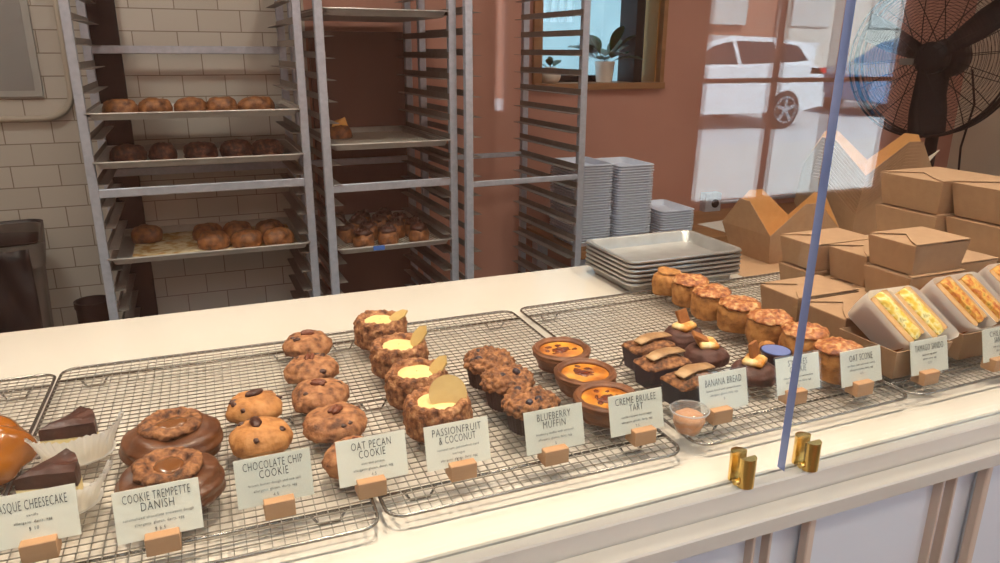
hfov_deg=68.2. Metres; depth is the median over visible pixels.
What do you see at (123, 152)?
bun
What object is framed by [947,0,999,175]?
wall
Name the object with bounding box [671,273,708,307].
cake
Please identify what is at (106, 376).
wire cooling rack
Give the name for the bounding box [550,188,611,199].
sheet pan
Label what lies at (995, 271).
sandwich half
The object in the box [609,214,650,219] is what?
sheet pan
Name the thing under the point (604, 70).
potted plant
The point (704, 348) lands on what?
cake
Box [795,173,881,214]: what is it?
box
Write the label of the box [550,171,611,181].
sheet pan
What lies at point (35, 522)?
price card
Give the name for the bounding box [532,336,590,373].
tart
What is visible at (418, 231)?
cake
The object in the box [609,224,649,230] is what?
sheet pan
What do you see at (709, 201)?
outlet box
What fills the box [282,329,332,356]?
cookie
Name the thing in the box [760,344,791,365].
cup
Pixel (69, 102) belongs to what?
conduit pipe
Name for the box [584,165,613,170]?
sheet pan
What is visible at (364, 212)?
cake
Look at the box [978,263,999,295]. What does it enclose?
wrap
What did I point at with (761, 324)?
cake
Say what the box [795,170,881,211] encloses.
box
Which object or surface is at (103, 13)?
panel
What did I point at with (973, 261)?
box
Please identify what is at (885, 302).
sandwich half
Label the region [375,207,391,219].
cake
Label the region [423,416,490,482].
price card
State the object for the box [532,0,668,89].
window
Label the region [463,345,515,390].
muffin
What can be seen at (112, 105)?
bun
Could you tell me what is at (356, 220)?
cake
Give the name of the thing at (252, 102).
bun
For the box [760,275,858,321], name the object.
box
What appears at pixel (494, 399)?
paper cup
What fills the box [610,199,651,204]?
sheet pan
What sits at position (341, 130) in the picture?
cake
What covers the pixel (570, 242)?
sheet pan
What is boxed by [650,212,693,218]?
sheet pan
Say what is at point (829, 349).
cake
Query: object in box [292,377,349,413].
cookie
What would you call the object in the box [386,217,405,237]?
cake
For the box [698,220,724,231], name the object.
paper sheet
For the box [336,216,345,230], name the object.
cake
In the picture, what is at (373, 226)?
cake
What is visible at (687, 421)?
dessert cup
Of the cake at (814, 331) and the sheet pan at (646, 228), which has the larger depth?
the sheet pan at (646, 228)
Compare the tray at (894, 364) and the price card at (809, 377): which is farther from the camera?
the tray at (894, 364)
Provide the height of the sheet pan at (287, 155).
0.025 m
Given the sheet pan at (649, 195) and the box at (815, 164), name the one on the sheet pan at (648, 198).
the sheet pan at (649, 195)
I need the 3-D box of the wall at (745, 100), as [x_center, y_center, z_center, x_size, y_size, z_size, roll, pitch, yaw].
[-0.517,-1.103,3.423,8.200,3.000,0.200,-7,19,-22]
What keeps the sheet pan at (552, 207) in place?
on the sheet pan at (608, 216)
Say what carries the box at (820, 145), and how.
on the box at (820, 148)
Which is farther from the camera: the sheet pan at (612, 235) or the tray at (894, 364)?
the sheet pan at (612, 235)
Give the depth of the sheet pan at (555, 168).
3.36 m
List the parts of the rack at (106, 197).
post, post, post, post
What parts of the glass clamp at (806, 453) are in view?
post, post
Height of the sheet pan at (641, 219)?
0.026 m
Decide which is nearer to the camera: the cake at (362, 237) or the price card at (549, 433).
the price card at (549, 433)
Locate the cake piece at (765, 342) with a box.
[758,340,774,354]
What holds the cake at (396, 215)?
on the mat at (405, 239)
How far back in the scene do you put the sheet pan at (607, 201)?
3.40 m
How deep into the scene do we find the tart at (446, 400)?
0.99 m
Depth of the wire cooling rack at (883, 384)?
1.29 m
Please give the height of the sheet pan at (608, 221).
0.026 m
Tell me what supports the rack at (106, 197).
on the floor
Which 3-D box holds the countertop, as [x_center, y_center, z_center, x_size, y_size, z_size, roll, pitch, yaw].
[0.640,0.522,1.678,4.500,0.951,0.993,-7,19,-22]
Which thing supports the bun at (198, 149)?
on the sheet pan at (287, 155)
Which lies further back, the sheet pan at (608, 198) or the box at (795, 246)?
the sheet pan at (608, 198)
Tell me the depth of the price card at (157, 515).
0.76 m
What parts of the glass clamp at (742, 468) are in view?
post, post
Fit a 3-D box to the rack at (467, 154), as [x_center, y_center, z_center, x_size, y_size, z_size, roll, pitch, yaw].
[-0.005,-0.422,3.264,0.545,1.800,0.570,-8,19,-24]
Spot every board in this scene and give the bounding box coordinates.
[0,0,43,97]
[308,31,410,292]
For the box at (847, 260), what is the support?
on the box at (861, 288)
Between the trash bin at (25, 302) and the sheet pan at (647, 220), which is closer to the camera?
the trash bin at (25, 302)
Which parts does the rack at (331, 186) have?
post, post, post, post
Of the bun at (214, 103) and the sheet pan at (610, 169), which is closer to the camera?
the bun at (214, 103)
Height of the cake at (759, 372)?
0.064 m
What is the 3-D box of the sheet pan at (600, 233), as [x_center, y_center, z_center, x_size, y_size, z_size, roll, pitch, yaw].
[0.377,-0.247,3.547,0.201,0.026,0.281,-7,19,-22]
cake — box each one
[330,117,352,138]
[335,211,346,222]
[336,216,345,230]
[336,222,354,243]
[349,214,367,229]
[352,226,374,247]
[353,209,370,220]
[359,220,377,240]
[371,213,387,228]
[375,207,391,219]
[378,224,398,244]
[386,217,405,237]
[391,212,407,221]
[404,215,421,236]
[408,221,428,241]
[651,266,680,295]
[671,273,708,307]
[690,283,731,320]
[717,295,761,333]
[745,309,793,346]
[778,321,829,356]
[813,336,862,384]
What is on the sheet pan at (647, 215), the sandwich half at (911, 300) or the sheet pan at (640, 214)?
the sheet pan at (640, 214)
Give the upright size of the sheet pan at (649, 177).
0.026 m
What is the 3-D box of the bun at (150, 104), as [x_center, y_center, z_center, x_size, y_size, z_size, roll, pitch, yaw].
[-1.240,-0.631,2.654,0.119,0.063,0.106,-7,19,-22]
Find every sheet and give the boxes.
[133,224,297,256]
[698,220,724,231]
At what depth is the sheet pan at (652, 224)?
3.60 m
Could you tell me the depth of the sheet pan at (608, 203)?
3.39 m
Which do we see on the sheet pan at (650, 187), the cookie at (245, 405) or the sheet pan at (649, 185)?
the sheet pan at (649, 185)
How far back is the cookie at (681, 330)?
1.30 m
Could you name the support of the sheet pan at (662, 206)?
on the sheet pan at (651, 211)
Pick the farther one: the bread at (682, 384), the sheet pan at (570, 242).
the sheet pan at (570, 242)
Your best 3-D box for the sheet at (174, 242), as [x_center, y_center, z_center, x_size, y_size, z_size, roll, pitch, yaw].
[-1.127,-0.163,2.937,0.590,0.002,0.410,-7,19,-22]
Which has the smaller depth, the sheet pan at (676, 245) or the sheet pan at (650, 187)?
the sheet pan at (676, 245)
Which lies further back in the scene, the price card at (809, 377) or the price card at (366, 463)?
the price card at (809, 377)
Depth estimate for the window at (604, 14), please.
7.08 m
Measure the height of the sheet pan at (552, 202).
0.026 m
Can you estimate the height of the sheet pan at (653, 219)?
0.026 m
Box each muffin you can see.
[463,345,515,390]
[479,363,535,411]
[501,385,560,435]
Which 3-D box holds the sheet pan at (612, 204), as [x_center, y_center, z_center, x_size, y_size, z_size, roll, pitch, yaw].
[0.584,-0.389,3.595,0.201,0.026,0.281,-7,19,-22]
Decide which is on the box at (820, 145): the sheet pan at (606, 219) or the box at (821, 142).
the box at (821, 142)
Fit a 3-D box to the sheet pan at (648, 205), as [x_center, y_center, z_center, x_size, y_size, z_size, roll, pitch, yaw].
[0.583,-0.377,3.596,0.201,0.026,0.281,-7,19,-22]
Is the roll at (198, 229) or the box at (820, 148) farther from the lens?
the roll at (198, 229)
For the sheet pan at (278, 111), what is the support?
in the rack at (106, 197)
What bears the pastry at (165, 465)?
on the wire cooling rack at (106, 376)
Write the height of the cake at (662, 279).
0.059 m
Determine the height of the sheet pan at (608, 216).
0.026 m
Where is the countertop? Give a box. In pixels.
[0,235,999,562]
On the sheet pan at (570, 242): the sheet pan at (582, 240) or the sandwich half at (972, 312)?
the sheet pan at (582, 240)
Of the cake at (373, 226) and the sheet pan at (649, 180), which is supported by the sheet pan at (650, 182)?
the sheet pan at (649, 180)
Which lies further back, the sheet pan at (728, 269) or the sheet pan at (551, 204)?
the sheet pan at (551, 204)
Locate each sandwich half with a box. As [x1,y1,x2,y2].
[870,288,923,351]
[895,285,947,337]
[935,276,986,333]
[958,274,999,321]
[989,264,999,281]
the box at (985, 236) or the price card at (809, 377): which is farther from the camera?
the box at (985, 236)
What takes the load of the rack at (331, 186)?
on the floor
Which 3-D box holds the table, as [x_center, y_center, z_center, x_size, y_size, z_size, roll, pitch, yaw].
[1.498,-0.074,4.189,2.740,0.600,0.555,-7,19,-22]
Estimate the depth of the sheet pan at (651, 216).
3.59 m
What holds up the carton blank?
in the box at (866, 167)
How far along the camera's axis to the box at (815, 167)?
2.14 m
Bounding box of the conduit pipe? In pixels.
[0,0,73,122]
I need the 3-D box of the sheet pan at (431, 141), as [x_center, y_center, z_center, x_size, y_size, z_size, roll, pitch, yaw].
[-0.527,-0.599,3.062,0.476,0.025,0.621,-7,19,-23]
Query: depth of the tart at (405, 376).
1.08 m
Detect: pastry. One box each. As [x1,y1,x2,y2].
[0,415,37,485]
[114,446,225,510]
[118,406,223,466]
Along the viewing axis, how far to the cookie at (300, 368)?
1.16 m
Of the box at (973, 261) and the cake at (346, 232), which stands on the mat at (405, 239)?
the cake at (346, 232)
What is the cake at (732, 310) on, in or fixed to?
on the wire cooling rack at (883, 384)
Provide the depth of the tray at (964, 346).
1.25 m
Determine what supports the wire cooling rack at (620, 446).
on the countertop
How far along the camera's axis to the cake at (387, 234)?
2.95 m
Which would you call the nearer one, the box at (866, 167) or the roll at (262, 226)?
the box at (866, 167)
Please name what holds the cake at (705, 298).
on the wire cooling rack at (883, 384)
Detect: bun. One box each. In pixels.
[102,99,138,112]
[109,143,147,161]
[138,97,172,111]
[148,142,177,159]
[173,97,206,110]
[183,141,217,157]
[206,96,237,110]
[219,139,252,156]
[237,96,274,109]
[252,139,284,154]
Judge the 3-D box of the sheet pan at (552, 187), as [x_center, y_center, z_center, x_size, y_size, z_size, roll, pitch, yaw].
[0.378,-0.423,3.495,0.201,0.026,0.281,-7,19,-22]
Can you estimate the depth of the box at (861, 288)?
1.51 m
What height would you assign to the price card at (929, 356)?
0.071 m
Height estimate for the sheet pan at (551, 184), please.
0.026 m
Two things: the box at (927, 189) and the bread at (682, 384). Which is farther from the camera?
the box at (927, 189)
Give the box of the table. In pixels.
[526,202,795,269]
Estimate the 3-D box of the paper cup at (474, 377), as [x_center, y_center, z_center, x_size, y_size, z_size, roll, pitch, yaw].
[-0.018,0.143,1.156,0.071,0.035,0.071,-7,19,-22]
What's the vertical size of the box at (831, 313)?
0.065 m
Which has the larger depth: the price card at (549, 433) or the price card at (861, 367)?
the price card at (861, 367)
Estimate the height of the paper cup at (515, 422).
0.035 m
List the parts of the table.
leg, leg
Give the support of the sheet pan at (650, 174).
on the sheet pan at (649, 177)
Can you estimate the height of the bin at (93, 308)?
0.610 m
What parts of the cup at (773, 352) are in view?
blue lid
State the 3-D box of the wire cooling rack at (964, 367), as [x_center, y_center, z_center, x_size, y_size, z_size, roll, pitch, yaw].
[0.702,0.079,1.468,0.400,0.021,0.599,-7,19,-22]
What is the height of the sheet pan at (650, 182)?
0.026 m
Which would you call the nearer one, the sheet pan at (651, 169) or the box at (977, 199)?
the box at (977, 199)
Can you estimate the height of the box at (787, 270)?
0.058 m
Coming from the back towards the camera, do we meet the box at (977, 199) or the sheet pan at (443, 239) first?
the sheet pan at (443, 239)
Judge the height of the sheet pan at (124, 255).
0.025 m
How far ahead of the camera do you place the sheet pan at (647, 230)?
3.51 m
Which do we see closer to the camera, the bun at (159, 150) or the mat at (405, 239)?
the bun at (159, 150)
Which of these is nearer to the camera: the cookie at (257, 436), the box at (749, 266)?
the cookie at (257, 436)
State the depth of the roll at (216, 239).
2.78 m
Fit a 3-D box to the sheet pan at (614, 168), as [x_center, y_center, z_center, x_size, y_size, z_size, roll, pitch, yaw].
[0.586,-0.552,3.545,0.201,0.026,0.281,-7,19,-22]
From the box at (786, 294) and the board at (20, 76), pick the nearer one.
the box at (786, 294)
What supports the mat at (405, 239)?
on the sheet pan at (443, 239)
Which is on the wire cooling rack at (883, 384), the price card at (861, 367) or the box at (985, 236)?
the price card at (861, 367)
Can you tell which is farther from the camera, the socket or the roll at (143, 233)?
the socket
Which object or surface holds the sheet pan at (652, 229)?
on the sheet pan
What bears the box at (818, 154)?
on the box at (817, 158)
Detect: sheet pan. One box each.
[84,100,300,120]
[92,139,303,168]
[107,217,310,264]
[301,7,448,22]
[309,125,450,150]
[316,210,451,253]
[549,199,610,210]
[549,223,609,236]
[550,168,612,178]
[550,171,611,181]
[550,183,611,194]
[550,186,611,197]
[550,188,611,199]
[550,201,610,212]
[550,203,610,215]
[550,206,610,218]
[550,217,610,228]
[550,218,610,231]
[550,221,610,233]
[551,166,612,175]
[551,173,612,183]
[552,191,610,202]
[553,183,612,191]
[553,235,586,246]
[554,166,612,173]
[556,157,613,167]
[570,220,609,226]
[571,202,610,207]
[574,184,611,189]
[581,236,609,241]
[582,215,609,220]
[582,218,610,223]
[582,233,609,238]
[583,200,611,205]
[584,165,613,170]
[584,181,611,186]
[585,257,739,282]
[585,261,739,291]
[586,230,741,264]
[586,244,740,269]
[586,248,740,273]
[586,252,740,278]
[595,157,653,167]
[609,207,650,212]
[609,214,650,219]
[609,219,650,224]
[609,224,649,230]
[609,229,649,235]
[609,232,648,236]
[610,171,653,175]
[610,179,652,183]
[610,191,651,196]
[610,197,651,201]
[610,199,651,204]
[610,204,650,209]
[610,217,650,222]
[610,222,649,227]
[610,227,649,232]
[611,173,652,178]
[611,176,653,181]
[611,181,652,186]
[611,184,652,189]
[611,186,652,191]
[611,189,652,194]
[611,194,651,199]
[611,202,651,207]
[611,209,650,214]
[611,212,650,217]
[612,166,653,170]
[612,168,653,173]
[649,222,692,228]
[649,225,692,230]
[650,199,694,213]
[650,210,693,215]
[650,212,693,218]
[650,215,693,220]
[650,217,693,223]
[650,220,693,225]
[650,227,691,231]
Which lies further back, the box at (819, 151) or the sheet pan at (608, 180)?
the sheet pan at (608, 180)
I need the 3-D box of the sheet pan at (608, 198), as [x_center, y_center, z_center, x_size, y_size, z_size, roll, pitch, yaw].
[0.378,-0.400,3.502,0.201,0.026,0.281,-7,19,-22]
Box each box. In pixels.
[699,191,795,211]
[722,189,838,263]
[738,254,778,276]
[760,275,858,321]
[779,261,829,279]
[780,228,867,270]
[794,176,881,234]
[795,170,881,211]
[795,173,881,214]
[796,166,880,207]
[797,163,911,204]
[798,157,918,198]
[798,160,916,201]
[799,153,921,194]
[800,150,923,191]
[801,144,927,184]
[801,147,924,188]
[802,140,929,181]
[803,131,931,177]
[807,291,866,336]
[824,275,864,291]
[829,240,869,286]
[864,262,964,291]
[868,226,970,274]
[875,202,953,231]
[880,167,999,213]
[946,214,999,261]
[952,177,999,224]
[959,250,997,272]
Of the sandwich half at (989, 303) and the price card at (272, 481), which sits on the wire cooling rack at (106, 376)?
the price card at (272, 481)
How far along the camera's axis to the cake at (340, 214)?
3.19 m
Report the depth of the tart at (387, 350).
1.18 m
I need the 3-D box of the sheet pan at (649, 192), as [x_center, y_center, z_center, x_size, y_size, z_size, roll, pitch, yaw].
[0.584,-0.435,3.577,0.201,0.026,0.281,-7,19,-22]
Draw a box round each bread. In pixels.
[621,332,677,369]
[633,347,691,388]
[660,362,714,409]
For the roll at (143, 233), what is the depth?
2.87 m
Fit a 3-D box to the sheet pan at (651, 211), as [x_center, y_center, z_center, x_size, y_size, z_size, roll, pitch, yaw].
[0.814,-0.358,3.705,0.201,0.026,0.281,-7,19,-22]
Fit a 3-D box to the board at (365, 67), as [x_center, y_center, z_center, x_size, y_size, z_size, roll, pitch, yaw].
[-0.630,-0.358,3.473,0.425,1.548,0.031,-7,19,-22]
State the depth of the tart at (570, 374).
1.13 m
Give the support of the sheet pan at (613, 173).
on the sheet pan at (650, 174)
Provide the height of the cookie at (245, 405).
0.039 m
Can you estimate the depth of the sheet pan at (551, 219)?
3.44 m
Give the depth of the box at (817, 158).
2.13 m
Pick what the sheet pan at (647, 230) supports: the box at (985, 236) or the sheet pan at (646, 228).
the sheet pan at (646, 228)
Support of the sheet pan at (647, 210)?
on the sheet pan at (640, 214)
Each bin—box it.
[0,219,53,332]
[73,295,109,323]
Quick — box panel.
[85,0,158,316]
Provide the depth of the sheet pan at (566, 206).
3.41 m
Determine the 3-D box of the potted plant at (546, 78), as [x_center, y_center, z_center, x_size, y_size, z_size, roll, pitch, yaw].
[0.267,-1.078,3.761,0.129,0.130,0.106,-7,19,-22]
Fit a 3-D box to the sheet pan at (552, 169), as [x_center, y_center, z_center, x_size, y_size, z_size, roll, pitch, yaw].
[0.380,-0.504,3.467,0.201,0.026,0.281,-7,19,-22]
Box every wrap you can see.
[848,286,958,351]
[920,272,999,333]
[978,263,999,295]
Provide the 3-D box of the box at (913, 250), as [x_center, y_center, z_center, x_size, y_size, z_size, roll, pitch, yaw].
[0.779,-0.058,1.381,0.140,0.058,0.103,-7,19,-22]
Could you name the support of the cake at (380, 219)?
on the mat at (405, 239)
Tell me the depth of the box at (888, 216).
1.80 m
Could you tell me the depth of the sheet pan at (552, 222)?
3.45 m
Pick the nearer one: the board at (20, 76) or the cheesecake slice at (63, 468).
the cheesecake slice at (63, 468)
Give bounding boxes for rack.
[0,340,378,562]
[0,374,55,495]
[58,0,320,319]
[286,0,458,296]
[325,310,679,517]
[416,0,590,280]
[520,289,907,445]
[708,272,999,395]
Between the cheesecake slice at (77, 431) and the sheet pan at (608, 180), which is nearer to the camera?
the cheesecake slice at (77, 431)
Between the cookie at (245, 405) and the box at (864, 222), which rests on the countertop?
the box at (864, 222)
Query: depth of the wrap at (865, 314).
1.22 m
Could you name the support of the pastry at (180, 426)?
on the wire cooling rack at (106, 376)
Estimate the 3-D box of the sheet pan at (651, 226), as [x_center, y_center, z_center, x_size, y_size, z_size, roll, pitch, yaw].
[0.814,-0.288,3.725,0.201,0.026,0.281,-7,19,-22]
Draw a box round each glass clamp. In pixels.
[728,447,756,489]
[791,431,821,472]
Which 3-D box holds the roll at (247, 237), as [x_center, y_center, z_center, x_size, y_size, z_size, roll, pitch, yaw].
[-0.977,-0.170,2.847,0.121,0.066,0.113,-7,19,-22]
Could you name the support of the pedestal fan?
on the floor
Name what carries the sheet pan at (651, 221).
on the sheet pan at (652, 224)
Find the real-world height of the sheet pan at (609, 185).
0.026 m
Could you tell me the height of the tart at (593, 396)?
0.037 m
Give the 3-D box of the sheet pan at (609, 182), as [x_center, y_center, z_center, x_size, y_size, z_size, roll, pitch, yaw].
[0.379,-0.468,3.477,0.201,0.026,0.281,-7,19,-22]
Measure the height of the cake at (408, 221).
0.084 m
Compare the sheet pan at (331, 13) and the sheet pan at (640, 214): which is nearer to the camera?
the sheet pan at (331, 13)
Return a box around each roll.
[131,224,162,243]
[192,223,222,240]
[197,230,230,249]
[222,220,252,237]
[230,228,262,247]
[255,219,284,234]
[263,227,294,244]
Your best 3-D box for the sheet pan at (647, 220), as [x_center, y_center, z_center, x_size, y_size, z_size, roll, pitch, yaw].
[0.585,-0.308,3.621,0.201,0.026,0.281,-7,19,-22]
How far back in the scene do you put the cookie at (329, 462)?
0.90 m
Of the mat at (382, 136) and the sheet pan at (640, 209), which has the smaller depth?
the mat at (382, 136)
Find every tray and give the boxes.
[839,326,952,378]
[948,320,999,359]
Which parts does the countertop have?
moulding, moulding, moulding, panel, moulding, moulding, moulding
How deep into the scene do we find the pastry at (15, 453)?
0.89 m
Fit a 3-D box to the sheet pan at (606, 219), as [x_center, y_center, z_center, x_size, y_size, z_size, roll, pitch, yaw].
[0.378,-0.305,3.528,0.201,0.026,0.281,-7,19,-22]
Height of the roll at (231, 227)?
0.065 m
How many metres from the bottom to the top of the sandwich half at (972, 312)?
0.108 m
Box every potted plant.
[542,56,560,82]
[568,26,643,81]
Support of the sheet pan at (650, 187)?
on the sheet pan at (612, 191)
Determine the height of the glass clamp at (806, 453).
0.040 m
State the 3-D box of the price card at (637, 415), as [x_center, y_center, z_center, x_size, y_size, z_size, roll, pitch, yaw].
[0.183,0.180,0.978,0.088,0.071,0.026,-7,19,-22]
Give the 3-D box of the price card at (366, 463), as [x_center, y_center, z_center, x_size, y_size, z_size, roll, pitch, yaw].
[-0.147,0.216,0.863,0.082,0.068,0.024,-7,19,-22]
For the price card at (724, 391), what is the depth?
1.04 m
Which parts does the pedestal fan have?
blade, name plate, blade, motor, power cord, blade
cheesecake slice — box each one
[0,448,113,513]
[24,406,123,466]
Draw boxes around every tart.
[353,309,407,350]
[369,325,428,378]
[384,355,447,409]
[402,374,472,442]
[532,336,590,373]
[553,358,616,397]
[573,381,635,427]
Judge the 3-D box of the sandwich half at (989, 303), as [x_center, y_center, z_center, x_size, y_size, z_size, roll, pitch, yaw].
[0.845,0.040,1.324,0.110,0.108,0.062,15,22,38]
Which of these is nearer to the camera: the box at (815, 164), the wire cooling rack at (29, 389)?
the wire cooling rack at (29, 389)
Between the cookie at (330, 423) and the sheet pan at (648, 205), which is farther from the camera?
the sheet pan at (648, 205)
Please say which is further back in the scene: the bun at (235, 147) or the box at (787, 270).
the bun at (235, 147)
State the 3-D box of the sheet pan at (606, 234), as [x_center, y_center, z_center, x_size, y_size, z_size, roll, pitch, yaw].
[0.379,-0.237,3.554,0.201,0.026,0.281,-7,19,-22]
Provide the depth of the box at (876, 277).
1.36 m
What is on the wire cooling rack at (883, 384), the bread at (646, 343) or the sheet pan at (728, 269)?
the bread at (646, 343)
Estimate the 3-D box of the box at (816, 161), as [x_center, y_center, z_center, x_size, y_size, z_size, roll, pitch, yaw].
[1.109,-0.296,2.267,0.340,0.165,0.310,-7,19,-22]
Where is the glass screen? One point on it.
(850, 4)
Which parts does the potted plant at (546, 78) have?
pot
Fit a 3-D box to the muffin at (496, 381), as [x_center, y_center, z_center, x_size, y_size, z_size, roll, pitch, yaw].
[0.011,0.155,1.084,0.082,0.057,0.081,1,17,2]
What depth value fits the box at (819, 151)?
2.12 m
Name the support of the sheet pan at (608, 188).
on the sheet pan at (551, 184)
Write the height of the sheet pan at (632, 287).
0.026 m
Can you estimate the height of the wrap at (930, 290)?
0.114 m
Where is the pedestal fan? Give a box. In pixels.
[849,0,999,169]
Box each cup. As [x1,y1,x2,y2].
[467,369,482,390]
[485,392,503,411]
[506,414,524,435]
[669,400,709,437]
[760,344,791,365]
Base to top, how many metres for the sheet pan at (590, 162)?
0.026 m
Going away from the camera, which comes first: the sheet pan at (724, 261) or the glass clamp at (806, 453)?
the glass clamp at (806, 453)
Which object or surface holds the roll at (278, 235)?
on the sheet at (174, 242)
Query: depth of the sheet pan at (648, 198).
3.47 m
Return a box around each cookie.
[226,388,282,423]
[228,416,292,458]
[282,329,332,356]
[283,353,338,383]
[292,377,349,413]
[302,401,367,443]
[321,434,363,479]
[664,308,702,348]
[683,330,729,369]
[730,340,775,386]
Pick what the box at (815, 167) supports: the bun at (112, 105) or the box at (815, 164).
the box at (815, 164)
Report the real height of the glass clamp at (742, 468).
0.040 m
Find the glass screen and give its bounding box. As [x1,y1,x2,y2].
[777,0,855,470]
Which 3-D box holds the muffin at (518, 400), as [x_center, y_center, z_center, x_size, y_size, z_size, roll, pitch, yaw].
[0.043,0.174,1.018,0.083,0.059,0.081,0,17,-1]
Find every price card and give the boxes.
[0,483,81,562]
[111,477,203,556]
[231,447,316,520]
[335,429,408,499]
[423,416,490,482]
[523,402,584,466]
[608,387,663,446]
[698,367,747,425]
[775,352,819,404]
[840,345,881,396]
[910,335,947,385]
[980,327,999,371]
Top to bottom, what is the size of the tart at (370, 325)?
0.063 m
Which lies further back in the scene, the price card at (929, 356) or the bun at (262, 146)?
the bun at (262, 146)
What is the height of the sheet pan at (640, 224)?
0.026 m
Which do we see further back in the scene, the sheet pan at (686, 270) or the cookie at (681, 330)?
the sheet pan at (686, 270)
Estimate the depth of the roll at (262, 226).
2.98 m
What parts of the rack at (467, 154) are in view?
post, post, post, post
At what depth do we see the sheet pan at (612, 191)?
3.46 m
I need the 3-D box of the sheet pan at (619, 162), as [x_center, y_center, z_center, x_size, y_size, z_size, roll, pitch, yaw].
[0.586,-0.564,3.540,0.201,0.026,0.281,-7,19,-22]
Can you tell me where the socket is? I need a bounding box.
[712,199,718,207]
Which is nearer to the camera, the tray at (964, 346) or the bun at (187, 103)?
the tray at (964, 346)
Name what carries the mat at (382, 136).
on the sheet pan at (431, 141)
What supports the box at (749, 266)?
on the countertop
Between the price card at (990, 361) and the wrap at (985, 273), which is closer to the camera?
the price card at (990, 361)
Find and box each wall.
[0,0,977,326]
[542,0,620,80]
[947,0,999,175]
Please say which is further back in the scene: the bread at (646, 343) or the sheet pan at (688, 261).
the sheet pan at (688, 261)
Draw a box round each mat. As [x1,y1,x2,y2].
[316,220,438,248]
[331,131,427,143]
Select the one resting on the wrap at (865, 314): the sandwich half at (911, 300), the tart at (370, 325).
the sandwich half at (911, 300)
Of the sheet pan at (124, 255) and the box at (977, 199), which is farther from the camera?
the sheet pan at (124, 255)
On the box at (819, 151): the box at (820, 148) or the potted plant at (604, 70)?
the box at (820, 148)
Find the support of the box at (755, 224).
on the box at (749, 266)
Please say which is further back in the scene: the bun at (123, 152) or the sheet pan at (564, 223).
the sheet pan at (564, 223)
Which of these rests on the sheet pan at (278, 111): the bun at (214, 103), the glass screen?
the bun at (214, 103)
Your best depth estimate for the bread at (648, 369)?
1.14 m
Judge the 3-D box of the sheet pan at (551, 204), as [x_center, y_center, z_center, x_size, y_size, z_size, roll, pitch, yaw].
[0.381,-0.341,3.518,0.201,0.026,0.281,-7,19,-22]

